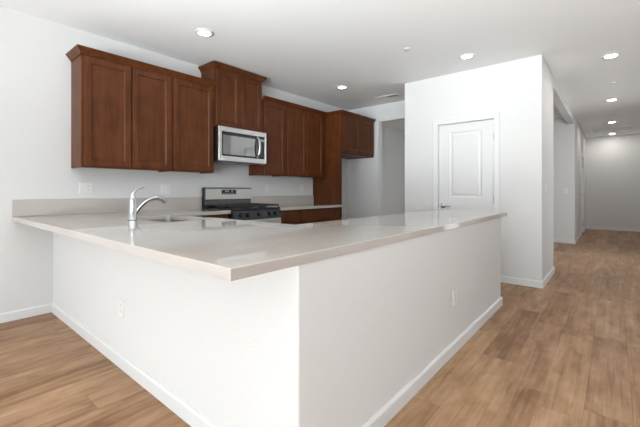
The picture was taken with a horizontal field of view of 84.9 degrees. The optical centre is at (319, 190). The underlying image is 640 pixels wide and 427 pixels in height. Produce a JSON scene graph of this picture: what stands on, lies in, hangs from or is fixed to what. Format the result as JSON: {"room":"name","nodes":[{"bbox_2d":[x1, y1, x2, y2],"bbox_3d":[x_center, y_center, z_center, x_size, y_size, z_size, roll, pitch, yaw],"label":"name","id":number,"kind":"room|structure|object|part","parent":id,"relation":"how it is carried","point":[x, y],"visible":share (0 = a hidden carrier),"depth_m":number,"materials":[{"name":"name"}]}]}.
{"room":"kitchen","nodes":[
{"label":"kitchen","id":0,"kind":"room"},
{"bbox_2d":[0,6,347,312],"bbox_3d":[-2.571,-0.228,3.346,0.120,2.740,9.820,0,0,40],"label":"wall","id":1,"kind":"structure","parent":0,"point":[35,68],"depth_m":3.26,"materials":[{"name":"white paint"}]},
{"bbox_2d":[0,303,51,322],"bbox_3d":[-4.102,1.101,1.417,0.014,0.083,4.897,0,0,40],"label":"baseboard","id":2,"kind":"structure","parent":1,"relation":"attached to","point":[47,308],"depth_m":3.14,"materials":[{"name":"white paint"}]},
{"bbox_2d":[79,182,91,193],"bbox_3d":[-2.349,-0.028,3.510,0.010,0.115,0.116,0,0,40],"label":"outlet","id":3,"kind":"object","parent":1,"relation":"attached to","point":[84,187],"visible":1,"depth_m":3.51,"materials":[{"name":"white plastic"}]},
{"bbox_2d":[12,197,201,216],"bbox_3d":[-2.112,0.153,3.781,0.020,0.148,1.838,0,0,40],"label":"backsplash","id":4,"kind":"structure","parent":1,"relation":"attached to","point":[32,207],"depth_m":3.53,"materials":[{"name":"stone"}]},
{"bbox_2d":[71,54,171,171],"bbox_3d":[-2.032,-0.754,3.651,0.310,1.068,0.869,0,0,40],"label":"upper cabinet","id":5,"kind":"object","parent":1,"relation":"attached to","point":[121,114],"visible":0.91,"depth_m":3.48,"materials":[{"name":"brown wood"}]},
{"bbox_3d":[-2.053,-0.745,3.400,0.018,1.026,0.413,0,0,40],"label":"door","id":6,"kind":"part","parent":5,"relation":"part of","materials":[{"name":"brown wood"}]},
{"bbox_2d":[65,44,216,87],"bbox_3d":[-1.858,-1.292,3.824,0.356,0.062,1.450,0,0,40],"label":"crown molding","id":7,"kind":"structure","parent":5,"relation":"attached to","point":[78,49],"depth_m":3.54,"materials":[{"name":"brown wood"}]},
{"bbox_3d":[-1.781,-0.745,3.724,0.018,1.026,0.410,0,0,40],"label":"door","id":8,"kind":"part","parent":5,"relation":"part of","materials":[{"name":"brown wood"}]},
{"bbox_2d":[161,184,170,193],"bbox_3d":[-1.822,-0.021,4.137,0.010,0.115,0.116,0,0,40],"label":"outlet","id":9,"kind":"object","parent":1,"relation":"attached to","point":[165,188],"visible":1,"depth_m":4.14,"materials":[{"name":"white plastic"}]},
{"bbox_2d":[166,77,213,173],"bbox_3d":[-1.581,-0.754,4.189,0.310,1.068,0.533,0,0,40],"label":"upper cabinet","id":10,"kind":"object","parent":1,"relation":"attached to","point":[192,103],"visible":0.81,"depth_m":4.08,"materials":[{"name":"brown wood"}]},
{"bbox_2d":[201,67,261,131],"bbox_3d":[-1.163,-1.171,4.687,0.310,0.744,0.762,0,0,40],"label":"upper cabinet","id":11,"kind":"object","parent":1,"relation":"attached to","point":[237,98],"visible":0.75,"depth_m":4.54,"materials":[{"name":"brown wood"}]},
{"bbox_3d":[-1.168,-1.162,4.454,0.018,0.702,0.355,0,0,40],"label":"door","id":12,"kind":"part","parent":11,"relation":"part of","materials":[{"name":"brown wood"}]},
{"bbox_2d":[198,60,266,81],"bbox_3d":[-1.145,-1.547,4.673,0.356,0.062,0.854,0,0,40],"label":"crown molding","id":13,"kind":"structure","parent":11,"relation":"attached to","point":[212,64],"depth_m":4.45,"materials":[{"name":"brown wood"}]},
{"bbox_3d":[-1.066,-1.171,4.606,0.019,0.744,0.727,0,0,40],"label":"frame","id":14,"kind":"part","parent":11,"relation":"part of","materials":[{"name":"brown wood"}]},
{"bbox_2d":[214,125,265,165],"bbox_3d":[-1.110,-0.574,4.643,0.446,0.442,0.760,0,0,40],"label":"microwave","id":15,"kind":"object","parent":11,"relation":"attached to","point":[234,146],"visible":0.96,"depth_m":4.49,"materials":[{"name":"silver metal"}]},
{"bbox_3d":[-0.818,-0.583,4.694,0.065,0.292,0.032,0,0,40],"label":"handle","id":16,"kind":"part","parent":15,"relation":"part of","materials":[{"name":"silver metal"}]},
{"bbox_3d":[-0.806,-0.582,4.767,0.019,0.306,0.132,0,0,40],"label":"control panel","id":17,"kind":"part","parent":15,"relation":"part of","materials":[{"name":"black glass"}]},
{"bbox_3d":[-0.933,-1.162,4.734,0.018,0.702,0.356,0,0,40],"label":"door","id":18,"kind":"part","parent":11,"relation":"part of","materials":[{"name":"brown wood"}]},
{"bbox_2d":[265,184,268,191],"bbox_3d":[-0.808,-0.043,5.346,0.008,0.115,0.070,0,0,40],"label":"outlet","id":19,"kind":"object","parent":1,"relation":"attached to","point":[266,185],"visible":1,"depth_m":5.34,"materials":[{"name":"white plastic"}]},
{"bbox_2d":[249,99,285,176],"bbox_3d":[-0.767,-0.754,5.159,0.310,1.068,0.463,0,0,40],"label":"upper cabinet","id":20,"kind":"object","parent":1,"relation":"attached to","point":[273,115],"visible":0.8,"depth_m":5.05,"materials":[{"name":"brown wood"}]},
{"bbox_3d":[-0.670,-0.754,5.077,0.019,1.068,0.428,0,0,40],"label":"frame","id":21,"kind":"part","parent":20,"relation":"part of","materials":[{"name":"brown wood"}]},
{"bbox_3d":[-0.651,-0.745,5.070,0.018,1.026,0.406,0,0,40],"label":"door","id":22,"kind":"part","parent":20,"relation":"part of","materials":[{"name":"brown wood"}]},
{"bbox_2d":[251,195,313,204],"bbox_3d":[-0.573,0.153,5.616,0.020,0.148,1.410,0,0,40],"label":"backsplash","id":23,"kind":"structure","parent":1,"relation":"attached to","point":[301,199],"depth_m":5.61,"materials":[{"name":"stone"}]},
{"bbox_2d":[276,106,325,177],"bbox_3d":[-0.314,-0.754,5.699,0.310,1.068,0.945,0,0,40],"label":"upper cabinet","id":24,"kind":"object","parent":1,"relation":"attached to","point":[305,131],"visible":0.87,"depth_m":5.56,"materials":[{"name":"brown wood"}]},
{"bbox_3d":[-0.355,-0.745,5.422,0.018,1.026,0.424,0,0,40],"label":"door","id":25,"kind":"part","parent":24,"relation":"part of","materials":[{"name":"brown wood"}]},
{"bbox_3d":[-0.081,-0.745,5.749,0.018,1.026,0.410,0,0,40],"label":"door","id":26,"kind":"part","parent":24,"relation":"part of","materials":[{"name":"brown wood"}]},
{"bbox_2d":[342,114,373,158],"bbox_3d":[0.452,-0.956,6.362,0.630,0.665,1.002,0,0,40],"label":"upper cabinet","id":27,"kind":"object","parent":1,"relation":"attached to","point":[357,134],"visible":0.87,"depth_m":6.14,"materials":[{"name":"brown wood"}]},
{"bbox_2d":[262,96,375,122],"bbox_3d":[0.115,-1.292,5.692,0.376,0.062,2.412,0,0,40],"label":"crown molding","id":28,"kind":"structure","parent":27,"relation":"attached to","point":[265,98],"depth_m":5.70,"materials":[{"name":"brown wood"}]},
{"bbox_3d":[0.532,-0.956,5.981,0.018,0.605,0.478,0,0,40],"label":"door","id":29,"kind":"part","parent":27,"relation":"part of","materials":[{"name":"brown wood"}]},
{"bbox_3d":[0.844,-0.956,6.353,0.018,0.605,0.473,0,0,40],"label":"door","id":30,"kind":"part","parent":27,"relation":"part of","materials":[{"name":"brown wood"}]},
{"bbox_2d":[53,218,500,426],"bbox_3d":[-0.358,0.705,3.405,3.194,0.875,2.934,0,0,40],"label":"wall","id":31,"kind":"structure","parent":0,"point":[330,342],"depth_m":1.69,"materials":[{"name":"white paint"}]},
{"bbox_2d":[119,298,123,317],"bbox_3d":[-1.284,0.757,2.262,0.070,0.115,0.008,0,0,40],"label":"outlet","id":32,"kind":"object","parent":31,"relation":"attached to","point":[121,301],"visible":1,"depth_m":2.25,"materials":[{"name":"white plastic"}]},
{"bbox_2d":[12,209,506,280],"bbox_3d":[-0.372,0.247,3.383,3.198,0.038,3.466,0,0,40],"label":"countertop","id":33,"kind":"structure","parent":31,"relation":"on","point":[226,249],"depth_m":1.87,"materials":[{"name":"stone"}]},
{"bbox_2d":[128,186,166,219],"bbox_3d":[-1.388,0.096,2.825,0.069,0.265,0.306,0,0,40],"label":"faucet","id":34,"kind":"object","parent":33,"relation":"on","point":[133,210],"visible":0.99,"depth_m":2.73,"materials":[{"name":"silver metal"}]},
{"bbox_3d":[-1.415,0.125,2.793,0.032,0.152,0.156,0,0,40],"label":"spout","id":35,"kind":"part","parent":34,"relation":"part of","materials":[{"name":"silver metal"}]},
{"bbox_2d":[149,219,186,221],"bbox_3d":[-1.278,0.363,2.933,0.810,0.192,0.480,0,0,40],"label":"sink","id":36,"kind":"object","parent":33,"relation":"in","point":[157,220],"visible":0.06,"depth_m":3.28,"materials":[{"name":"grey metal"}]},
{"bbox_2d":[52,297,502,426],"bbox_3d":[-0.352,1.101,3.400,3.208,0.083,2.962,0,0,40],"label":"baseboard","id":37,"kind":"structure","parent":31,"relation":"attached to","point":[191,416],"depth_m":2.07,"materials":[{"name":"white paint"}]},
{"bbox_2d":[453,289,456,306],"bbox_3d":[0.955,0.757,2.478,0.008,0.115,0.070,0,0,40],"label":"outlet","id":38,"kind":"object","parent":31,"relation":"attached to","point":[455,290],"visible":1,"depth_m":2.47,"materials":[{"name":"white plastic"}]},
{"bbox_2d":[0,0,639,137],"bbox_3d":[2.766,-1.648,3.684,9.300,0.100,17.600,0,0,40],"label":"ceiling","id":39,"kind":"structure","parent":0,"point":[308,49],"depth_m":3.72,"materials":[{"name":"white paint"}]},
{"bbox_2d":[195,28,213,36],"bbox_3d":[-1.167,-1.592,3.533,0.188,0.011,0.188,0,0,40],"label":"recessed light","id":40,"kind":"object","parent":39,"relation":"in","point":[203,32],"visible":1,"depth_m":3.51,"materials":[{"name":"white paint"}]},
{"bbox_2d":[336,85,347,88],"bbox_3d":[0.339,-1.592,5.388,0.188,0.011,0.188,0,0,40],"label":"recessed light","id":41,"kind":"object","parent":39,"relation":"in","point":[339,86],"visible":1,"depth_m":5.38,"materials":[{"name":"white paint"}]},
{"bbox_2d":[374,93,401,99],"bbox_3d":[1.149,-1.593,5.942,0.440,0.010,0.180,0,0,40],"label":"ceiling vent","id":42,"kind":"object","parent":39,"relation":"in","point":[396,94],"visible":1,"depth_m":5.92,"materials":[{"name":"white metal"}]},
{"bbox_2d":[458,53,474,58],"bbox_3d":[1.737,-1.592,4.149,0.188,0.011,0.188,0,0,40],"label":"recessed light","id":43,"kind":"object","parent":39,"relation":"in","point":[466,55],"visible":1,"depth_m":4.14,"materials":[{"name":"white paint"}]},
{"bbox_2d":[601,52,620,58],"bbox_3d":[3.438,-1.592,4.136,0.188,0.011,0.188,0,0,40],"label":"recessed light","id":44,"kind":"object","parent":39,"relation":"in","point":[611,55],"visible":1,"depth_m":4.11,"materials":[{"name":"white paint"}]},
{"bbox_2d":[591,125,632,132],"bbox_3d":[7.540,-1.593,9.045,0.811,0.010,0.650,0,0,40],"label":"ceiling vent","id":45,"kind":"object","parent":39,"relation":"in","point":[620,127],"visible":1,"depth_m":9.07,"materials":[{"name":"white metal"}]},
{"bbox_2d":[0,229,639,426],"bbox_3d":[2.766,1.192,3.684,9.300,0.100,17.600,0,0,40],"label":"floor","id":46,"kind":"structure","parent":0,"point":[566,352],"depth_m":2.24,"materials":[{"name":"brown wood"}]},
{"bbox_2d":[199,214,227,218],"bbox_3d":[-1.490,0.705,4.061,0.612,0.875,0.604,0,0,40],"label":"base cabinet","id":47,"kind":"object","parent":46,"relation":"on","point":[225,216],"visible":0.04,"depth_m":3.99,"materials":[{"name":"brown wood"}]},
{"bbox_3d":[-1.262,0.365,3.870,0.018,0.154,0.581,0,0,40],"label":"drawer","id":48,"kind":"part","parent":47,"relation":"part of","materials":[{"name":"brown wood"}]},
{"bbox_2d":[202,187,281,222],"bbox_3d":[-0.997,0.549,4.548,0.724,1.186,0.759,0,0,40],"label":"range","id":49,"kind":"object","parent":46,"relation":"on","point":[237,200],"visible":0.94,"depth_m":4.51,"materials":[{"name":"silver metal"}]},
{"bbox_2d":[204,203,279,210],"bbox_3d":[-1.007,0.205,4.557,0.618,0.063,0.759,0,0,40],"label":"cooktop","id":50,"kind":"object","parent":49,"relation":"in","point":[218,206],"depth_m":4.45,"materials":[{"name":"black metal"}]},
{"bbox_3d":[-0.771,0.292,4.359,0.054,0.109,0.757,0,0,40],"label":"control panel","id":51,"kind":"part","parent":49,"relation":"part of","materials":[{"name":"black metal"}]},
{"bbox_3d":[-0.776,0.630,4.362,0.042,0.553,0.757,0,0,40],"label":"oven door","id":52,"kind":"part","parent":49,"relation":"part of","materials":[{"name":"silver metal"}]},
{"bbox_2d":[280,210,300,224],"bbox_3d":[-0.651,0.705,5.061,0.612,0.875,0.454,0,0,40],"label":"base cabinet","id":53,"kind":"object","parent":46,"relation":"on","point":[288,216],"visible":0.21,"depth_m":4.88,"materials":[{"name":"brown wood"}]},
{"bbox_2d":[300,207,339,223],"bbox_3d":[-0.199,0.705,5.599,0.612,0.875,0.951,0,0,40],"label":"base cabinet","id":54,"kind":"object","parent":46,"relation":"on","point":[318,214],"visible":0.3,"depth_m":5.35,"materials":[{"name":"brown wood"}]},
{"bbox_2d":[267,204,341,210],"bbox_3d":[-0.336,0.247,5.417,0.639,0.038,1.410,0,0,40],"label":"countertop","id":55,"kind":"structure","parent":54,"relation":"on","point":[297,206],"depth_m":5.29,"materials":[{"name":"stone"}]},
{"bbox_3d":[-0.121,0.739,5.229,0.018,0.577,0.460,0,0,40],"label":"door","id":56,"kind":"part","parent":54,"relation":"part of","materials":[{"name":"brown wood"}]},
{"bbox_3d":[0.179,0.739,5.588,0.018,0.577,0.460,0,0,40],"label":"door","id":57,"kind":"part","parent":54,"relation":"part of","materials":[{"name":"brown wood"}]},
{"bbox_2d":[313,114,341,219],"bbox_3d":[0.118,-0.073,5.972,0.619,2.430,0.020,0,0,40],"label":"end panel","id":58,"kind":"object","parent":46,"relation":"on","point":[328,190],"visible":0.4,"depth_m":5.88,"materials":[{"name":"brown wood"}]},
{"bbox_2d":[348,100,404,218],"bbox_3d":[1.233,-0.228,6.485,1.670,2.740,0.120,0,0,40],"label":"wall","id":59,"kind":"structure","parent":0,"point":[364,174],"depth_m":6.62,"materials":[{"name":"white paint"}]},
{"bbox_2d":[382,127,404,214],"bbox_3d":[1.395,-0.228,8.700,0.150,2.740,3.480,0,0,40],"label":"wall","id":60,"kind":"structure","parent":0,"point":[393,142],"depth_m":9.23,"materials":[{"name":"white paint"}]},
{"bbox_2d":[405,55,542,280],"bbox_3d":[2.263,-0.228,5.056,1.744,2.740,1.025,0,0,40],"label":"wall","id":61,"kind":"structure","parent":0,"point":[513,89],"depth_m":4.36,"materials":[{"name":"white paint"}]},
{"bbox_2d":[433,112,499,211],"bbox_3d":[1.955,0.079,4.696,0.856,2.126,0.158,0,0,40],"label":"door","id":62,"kind":"structure","parent":61,"relation":"in","point":[466,150],"depth_m":4.67,"materials":[{"name":"white paint"}]},
{"bbox_2d":[553,118,567,238],"bbox_3d":[3.963,-0.228,8.894,3.834,2.740,0.120,0,0,40],"label":"wall","id":63,"kind":"structure","parent":0,"point":[560,126],"depth_m":7.70,"materials":[{"name":"white paint"}]},
{"bbox_2d":[553,233,580,243],"bbox_3d":[3.478,1.101,8.729,6.398,0.083,2.582,0,0,-2],"label":"baseboard","id":64,"kind":"structure","parent":63,"relation":"attached to","point":[579,235],"depth_m":7.68,"materials":[{"name":"white paint"}]},
{"bbox_2d":[543,58,585,278],"bbox_3d":[5.289,-0.228,7.399,0.120,2.740,8.265,0,0,40],"label":"wall","id":65,"kind":"structure","parent":0,"point":[552,93],"depth_m":4.92,"materials":[{"name":"white paint"}]},
{"bbox_2d":[501,267,554,288],"bbox_3d":[2.764,1.101,4.635,0.462,0.083,1.053,0,0,40],"label":"baseboard","id":66,"kind":"structure","parent":65,"relation":"attached to","point":[505,279],"depth_m":4.25,"materials":[{"name":"white paint"}]},
{"bbox_2d":[581,153,583,234],"bbox_3d":[6.940,0.093,9.333,0.158,2.098,0.920,0,0,40],"label":"door","id":67,"kind":"structure","parent":65,"relation":"in","point":[582,155],"depth_m":9.60,"materials":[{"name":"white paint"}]},
{"bbox_2d":[586,133,639,228],"bbox_3d":[8.538,-0.228,10.145,1.566,2.740,0.120,0,0,40],"label":"wall","id":68,"kind":"structure","parent":0,"point":[612,162],"depth_m":10.13,"materials":[{"name":"white paint"}]},
{"bbox_2d":[584,226,639,231],"bbox_3d":[8.135,1.101,9.681,1.306,0.083,1.110,0,0,40],"label":"baseboard","id":69,"kind":"structure","parent":68,"relation":"attached to","point":[586,227],"depth_m":10.11,"materials":[{"name":"white paint"}]}
]}

